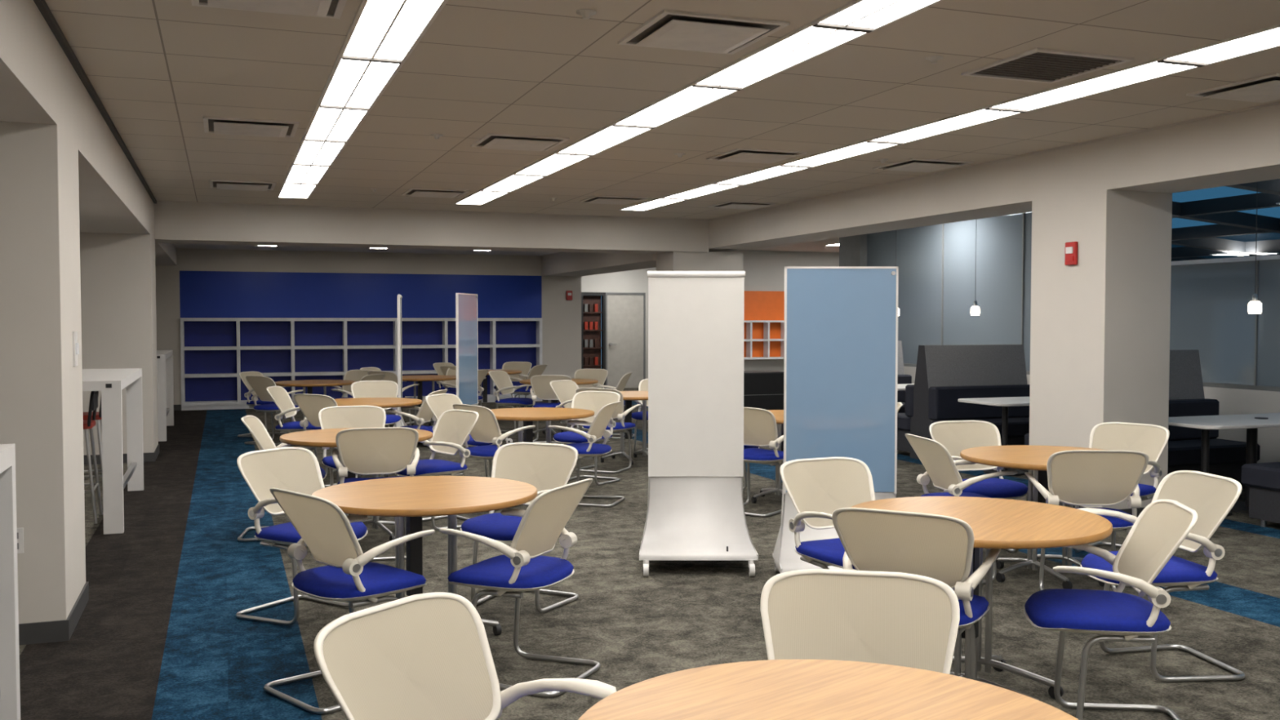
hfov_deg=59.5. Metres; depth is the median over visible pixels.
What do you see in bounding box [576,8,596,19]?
sprinkler head
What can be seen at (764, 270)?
wall
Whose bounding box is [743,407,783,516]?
chair
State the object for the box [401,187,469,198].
air diffuser
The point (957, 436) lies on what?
chair
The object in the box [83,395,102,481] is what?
bar stool
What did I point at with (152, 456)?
baseboard
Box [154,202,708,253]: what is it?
beam
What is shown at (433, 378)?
round table
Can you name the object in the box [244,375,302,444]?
chair
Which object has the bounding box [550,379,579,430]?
chair
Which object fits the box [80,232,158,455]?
pilaster
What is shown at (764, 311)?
wall shelf
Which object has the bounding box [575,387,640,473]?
chair
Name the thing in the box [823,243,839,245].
recessed light
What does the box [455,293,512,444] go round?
board
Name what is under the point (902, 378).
bench
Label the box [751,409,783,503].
round table
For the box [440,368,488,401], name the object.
chair
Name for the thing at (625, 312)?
door
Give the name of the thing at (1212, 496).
chair
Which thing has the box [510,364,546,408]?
chair
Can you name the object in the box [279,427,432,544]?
round table
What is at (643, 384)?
chair
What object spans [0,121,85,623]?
pilaster
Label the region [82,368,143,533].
bar table
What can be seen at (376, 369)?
chair
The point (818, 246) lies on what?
ceiling
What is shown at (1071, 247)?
fire alarm
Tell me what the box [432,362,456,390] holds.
chair
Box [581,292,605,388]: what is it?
bookcase
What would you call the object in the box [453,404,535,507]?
chair
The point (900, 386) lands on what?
table
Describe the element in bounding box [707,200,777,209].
air diffuser
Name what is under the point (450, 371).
chair
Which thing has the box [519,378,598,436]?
round table
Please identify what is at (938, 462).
chair
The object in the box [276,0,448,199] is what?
recessed light
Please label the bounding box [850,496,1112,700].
round table
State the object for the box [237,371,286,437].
chair
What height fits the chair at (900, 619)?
0.856 m
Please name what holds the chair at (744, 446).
on the floor
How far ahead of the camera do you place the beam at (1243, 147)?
9.18 m
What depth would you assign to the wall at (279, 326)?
20.17 m
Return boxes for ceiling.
[44,0,1279,219]
[173,243,557,255]
[708,237,839,252]
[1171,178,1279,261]
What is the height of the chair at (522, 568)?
0.856 m
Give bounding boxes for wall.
[155,248,581,410]
[581,266,656,378]
[709,249,839,371]
[903,366,1279,462]
[1171,244,1208,257]
[1208,232,1279,258]
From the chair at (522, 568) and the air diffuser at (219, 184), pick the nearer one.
the chair at (522, 568)
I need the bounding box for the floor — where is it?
[18,387,1279,719]
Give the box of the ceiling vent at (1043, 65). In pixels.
[960,48,1133,83]
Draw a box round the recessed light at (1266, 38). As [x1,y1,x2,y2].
[618,23,1279,210]
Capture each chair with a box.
[235,447,367,625]
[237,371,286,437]
[237,415,326,542]
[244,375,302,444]
[263,488,435,714]
[266,386,321,459]
[293,393,357,487]
[313,591,616,719]
[318,405,386,486]
[331,369,373,399]
[331,373,385,395]
[332,426,419,560]
[351,380,401,426]
[360,367,405,425]
[367,370,418,427]
[384,389,447,475]
[395,408,479,530]
[425,393,493,477]
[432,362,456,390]
[436,368,456,395]
[439,478,600,697]
[440,365,486,405]
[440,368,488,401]
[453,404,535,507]
[460,442,578,613]
[488,370,535,435]
[493,361,531,407]
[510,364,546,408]
[529,374,571,443]
[548,400,625,506]
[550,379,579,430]
[553,391,620,484]
[573,368,608,428]
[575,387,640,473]
[595,372,634,439]
[631,378,648,451]
[742,444,759,490]
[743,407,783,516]
[760,568,959,674]
[779,457,875,569]
[831,507,1001,680]
[897,402,902,412]
[905,433,1017,583]
[928,420,1027,552]
[1023,499,1197,719]
[1024,449,1148,591]
[1072,422,1169,552]
[1076,470,1244,681]
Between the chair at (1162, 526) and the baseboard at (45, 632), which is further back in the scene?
the baseboard at (45, 632)
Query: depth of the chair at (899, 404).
9.24 m
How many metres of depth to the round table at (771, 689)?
2.41 m
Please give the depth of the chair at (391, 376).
15.14 m
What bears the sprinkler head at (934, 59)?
attached to the ceiling at (537, 68)
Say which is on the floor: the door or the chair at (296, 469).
the chair at (296, 469)
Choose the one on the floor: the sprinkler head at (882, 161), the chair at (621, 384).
the chair at (621, 384)
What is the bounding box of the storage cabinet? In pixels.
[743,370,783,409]
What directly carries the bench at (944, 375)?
on the floor
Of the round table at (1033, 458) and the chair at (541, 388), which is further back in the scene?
the chair at (541, 388)
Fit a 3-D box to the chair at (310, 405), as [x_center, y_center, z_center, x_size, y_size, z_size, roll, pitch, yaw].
[-2.957,0.738,10.690,0.574,0.856,0.586,1,2,30]
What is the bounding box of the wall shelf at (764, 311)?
[743,290,784,359]
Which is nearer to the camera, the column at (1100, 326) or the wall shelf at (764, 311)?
the column at (1100, 326)
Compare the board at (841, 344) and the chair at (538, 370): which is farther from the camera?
the chair at (538, 370)
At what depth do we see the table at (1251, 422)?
9.00 m
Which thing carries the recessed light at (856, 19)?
in the ceiling at (537, 68)
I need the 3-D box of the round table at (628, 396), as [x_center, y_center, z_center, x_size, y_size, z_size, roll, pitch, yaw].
[-0.072,0.741,12.277,1.050,0.740,1.050,-1,2,-20]
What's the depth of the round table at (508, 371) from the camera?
17.66 m
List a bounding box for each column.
[656,251,742,271]
[839,234,866,266]
[1029,189,1172,509]
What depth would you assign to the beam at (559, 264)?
18.79 m
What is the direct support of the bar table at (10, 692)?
on the floor
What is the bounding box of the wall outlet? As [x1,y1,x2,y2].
[17,527,23,553]
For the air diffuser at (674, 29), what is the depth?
5.23 m
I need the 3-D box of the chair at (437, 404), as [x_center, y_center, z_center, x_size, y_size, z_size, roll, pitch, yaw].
[-1.643,0.751,10.320,0.586,0.856,0.574,1,2,25]
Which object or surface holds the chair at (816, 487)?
on the floor
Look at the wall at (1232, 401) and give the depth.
10.43 m
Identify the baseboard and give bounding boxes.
[18,581,88,644]
[83,444,159,464]
[173,404,181,410]
[1026,494,1144,517]
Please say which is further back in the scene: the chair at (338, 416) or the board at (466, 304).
the board at (466, 304)
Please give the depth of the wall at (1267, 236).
18.64 m
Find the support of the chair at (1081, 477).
on the floor
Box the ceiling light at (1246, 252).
[1209,251,1279,255]
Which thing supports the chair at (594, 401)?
on the floor
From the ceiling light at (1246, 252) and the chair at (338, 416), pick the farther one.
the ceiling light at (1246, 252)
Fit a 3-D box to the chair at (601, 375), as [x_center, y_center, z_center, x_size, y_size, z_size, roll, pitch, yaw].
[-0.768,0.559,15.678,0.574,0.856,0.586,1,2,25]
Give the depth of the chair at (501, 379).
15.19 m
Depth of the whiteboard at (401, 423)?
13.55 m
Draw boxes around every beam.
[0,0,154,238]
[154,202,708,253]
[155,240,177,265]
[542,252,656,276]
[708,103,1279,252]
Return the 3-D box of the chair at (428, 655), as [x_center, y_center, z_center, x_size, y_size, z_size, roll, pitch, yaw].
[-0.406,1.027,2.596,0.586,0.856,0.574,1,2,33]
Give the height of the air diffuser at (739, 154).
0.034 m
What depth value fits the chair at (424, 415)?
10.97 m
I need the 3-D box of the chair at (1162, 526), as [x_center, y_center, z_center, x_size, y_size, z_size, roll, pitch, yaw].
[1.770,0.969,4.233,0.586,0.856,0.574,0,2,10]
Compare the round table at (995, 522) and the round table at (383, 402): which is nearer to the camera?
the round table at (995, 522)
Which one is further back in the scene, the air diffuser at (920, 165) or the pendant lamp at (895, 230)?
the pendant lamp at (895, 230)
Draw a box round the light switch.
[72,331,79,366]
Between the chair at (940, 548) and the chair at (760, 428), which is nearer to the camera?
the chair at (940, 548)
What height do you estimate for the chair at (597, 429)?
0.856 m
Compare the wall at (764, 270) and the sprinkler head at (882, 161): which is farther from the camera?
the wall at (764, 270)
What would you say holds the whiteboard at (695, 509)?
on the floor
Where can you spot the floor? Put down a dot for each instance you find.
(158, 634)
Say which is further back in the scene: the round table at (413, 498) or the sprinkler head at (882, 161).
the sprinkler head at (882, 161)
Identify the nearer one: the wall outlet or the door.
the wall outlet
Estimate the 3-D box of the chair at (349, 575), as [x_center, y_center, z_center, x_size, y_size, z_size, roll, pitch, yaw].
[-1.224,0.951,4.723,0.574,0.856,0.586,2,3,44]
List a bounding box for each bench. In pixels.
[897,340,911,413]
[897,344,1030,459]
[1024,349,1260,493]
[1240,462,1279,527]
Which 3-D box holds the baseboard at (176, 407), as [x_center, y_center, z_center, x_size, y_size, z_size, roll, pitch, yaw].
[-9.177,0.831,18.708,2.810,0.100,0.012,-1,2,-20]
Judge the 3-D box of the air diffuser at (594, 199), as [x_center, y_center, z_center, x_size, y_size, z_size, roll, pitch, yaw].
[-0.309,-1.809,12.738,0.620,0.034,0.620,-1,2,-20]
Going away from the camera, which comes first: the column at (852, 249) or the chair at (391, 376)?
the chair at (391, 376)
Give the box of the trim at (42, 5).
[33,0,1279,220]
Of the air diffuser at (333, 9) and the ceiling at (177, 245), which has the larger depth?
the ceiling at (177, 245)
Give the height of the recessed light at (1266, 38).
0.017 m
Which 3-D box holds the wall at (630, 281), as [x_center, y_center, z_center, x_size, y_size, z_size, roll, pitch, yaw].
[2.706,-0.956,26.702,8.700,3.100,0.200,-1,2,-20]
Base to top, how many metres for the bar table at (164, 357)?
1.110 m
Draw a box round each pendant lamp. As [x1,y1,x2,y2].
[895,230,899,315]
[970,222,979,315]
[1247,182,1262,313]
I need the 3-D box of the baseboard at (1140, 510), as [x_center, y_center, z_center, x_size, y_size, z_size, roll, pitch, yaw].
[3.671,1.178,9.025,0.664,0.100,0.854,-1,2,-20]
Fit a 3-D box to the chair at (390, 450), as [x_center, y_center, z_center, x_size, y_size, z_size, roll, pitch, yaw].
[-1.753,0.853,7.462,0.574,0.856,0.586,-1,2,-15]
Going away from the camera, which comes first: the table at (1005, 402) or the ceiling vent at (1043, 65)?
the ceiling vent at (1043, 65)
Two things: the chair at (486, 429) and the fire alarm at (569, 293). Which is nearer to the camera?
the chair at (486, 429)
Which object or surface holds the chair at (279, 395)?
on the floor
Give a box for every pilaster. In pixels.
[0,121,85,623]
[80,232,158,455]
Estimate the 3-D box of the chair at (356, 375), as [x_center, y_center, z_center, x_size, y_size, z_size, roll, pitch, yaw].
[-3.953,0.571,15.347,0.574,0.856,0.586,1,2,25]
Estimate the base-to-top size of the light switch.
0.180 m
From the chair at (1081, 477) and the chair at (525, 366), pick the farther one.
the chair at (525, 366)
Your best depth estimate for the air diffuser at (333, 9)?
4.80 m
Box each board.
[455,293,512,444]
[772,266,898,573]
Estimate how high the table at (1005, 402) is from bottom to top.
0.748 m
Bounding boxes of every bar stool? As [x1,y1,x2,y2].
[83,391,102,524]
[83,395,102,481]
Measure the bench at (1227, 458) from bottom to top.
1.270 m
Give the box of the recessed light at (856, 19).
[453,0,943,204]
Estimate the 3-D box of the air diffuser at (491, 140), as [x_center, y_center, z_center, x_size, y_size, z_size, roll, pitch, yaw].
[-0.930,-1.662,8.616,0.620,0.034,0.620,-1,2,-20]
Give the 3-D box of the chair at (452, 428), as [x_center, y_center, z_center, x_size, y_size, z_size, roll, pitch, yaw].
[-1.535,0.819,8.422,0.586,0.856,0.574,-2,3,-40]
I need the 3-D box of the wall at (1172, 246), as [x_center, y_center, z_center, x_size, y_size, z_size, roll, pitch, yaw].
[6.605,-1.804,18.247,6.860,0.800,0.100,-1,2,-20]
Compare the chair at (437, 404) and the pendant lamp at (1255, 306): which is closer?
the pendant lamp at (1255, 306)
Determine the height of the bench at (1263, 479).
1.270 m
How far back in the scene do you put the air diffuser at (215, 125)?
7.82 m
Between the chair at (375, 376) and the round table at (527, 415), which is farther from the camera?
the chair at (375, 376)
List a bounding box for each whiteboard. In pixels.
[393,293,431,441]
[639,271,758,576]
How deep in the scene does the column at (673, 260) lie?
15.43 m
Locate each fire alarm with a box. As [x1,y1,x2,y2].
[566,290,572,300]
[1064,241,1077,265]
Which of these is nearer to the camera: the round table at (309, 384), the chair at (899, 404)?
the chair at (899, 404)
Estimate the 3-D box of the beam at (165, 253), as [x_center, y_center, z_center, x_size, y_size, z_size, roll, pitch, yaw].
[-8.047,-1.796,15.517,2.770,0.620,6.600,-1,2,-20]
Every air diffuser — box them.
[191,0,346,18]
[203,115,299,137]
[208,179,275,191]
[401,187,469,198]
[471,133,568,151]
[578,195,648,204]
[617,8,789,54]
[706,147,806,163]
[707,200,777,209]
[872,158,973,172]
[1186,72,1279,102]
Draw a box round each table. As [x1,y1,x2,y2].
[0,443,20,719]
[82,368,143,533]
[156,350,173,441]
[275,379,355,431]
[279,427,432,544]
[311,475,537,635]
[333,397,422,477]
[402,374,456,426]
[479,369,522,408]
[489,407,594,484]
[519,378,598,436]
[577,659,1079,719]
[600,391,648,465]
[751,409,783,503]
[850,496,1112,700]
[897,383,914,413]
[957,396,1029,475]
[960,444,1111,589]
[1168,413,1279,516]
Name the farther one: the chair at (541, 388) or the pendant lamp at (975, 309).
the chair at (541, 388)
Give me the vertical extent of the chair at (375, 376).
0.856 m
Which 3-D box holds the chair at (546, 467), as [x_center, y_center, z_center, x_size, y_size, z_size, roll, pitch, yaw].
[-0.660,0.903,6.069,0.574,0.856,0.586,1,2,25]
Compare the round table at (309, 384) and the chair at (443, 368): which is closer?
the round table at (309, 384)
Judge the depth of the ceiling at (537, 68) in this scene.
6.73 m
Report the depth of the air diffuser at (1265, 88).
6.59 m
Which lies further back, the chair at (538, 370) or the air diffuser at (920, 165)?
the chair at (538, 370)
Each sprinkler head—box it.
[431,133,443,139]
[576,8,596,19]
[877,158,888,163]
[925,55,942,63]
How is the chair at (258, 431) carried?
on the floor
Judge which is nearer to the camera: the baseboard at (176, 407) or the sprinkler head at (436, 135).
the sprinkler head at (436, 135)
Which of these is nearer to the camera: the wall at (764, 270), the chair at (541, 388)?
the chair at (541, 388)
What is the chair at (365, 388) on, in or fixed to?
on the floor
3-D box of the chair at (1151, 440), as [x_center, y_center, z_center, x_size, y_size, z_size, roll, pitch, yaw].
[3.112,0.857,7.345,0.586,0.856,0.574,-2,3,-40]
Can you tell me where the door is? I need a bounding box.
[605,292,645,388]
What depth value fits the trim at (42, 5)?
8.32 m
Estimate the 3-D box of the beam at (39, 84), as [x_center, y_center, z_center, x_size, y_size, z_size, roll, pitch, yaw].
[-3.917,-1.399,4.418,2.770,0.620,17.100,-1,2,-20]
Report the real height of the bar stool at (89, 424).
1.013 m
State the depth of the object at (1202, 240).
13.94 m

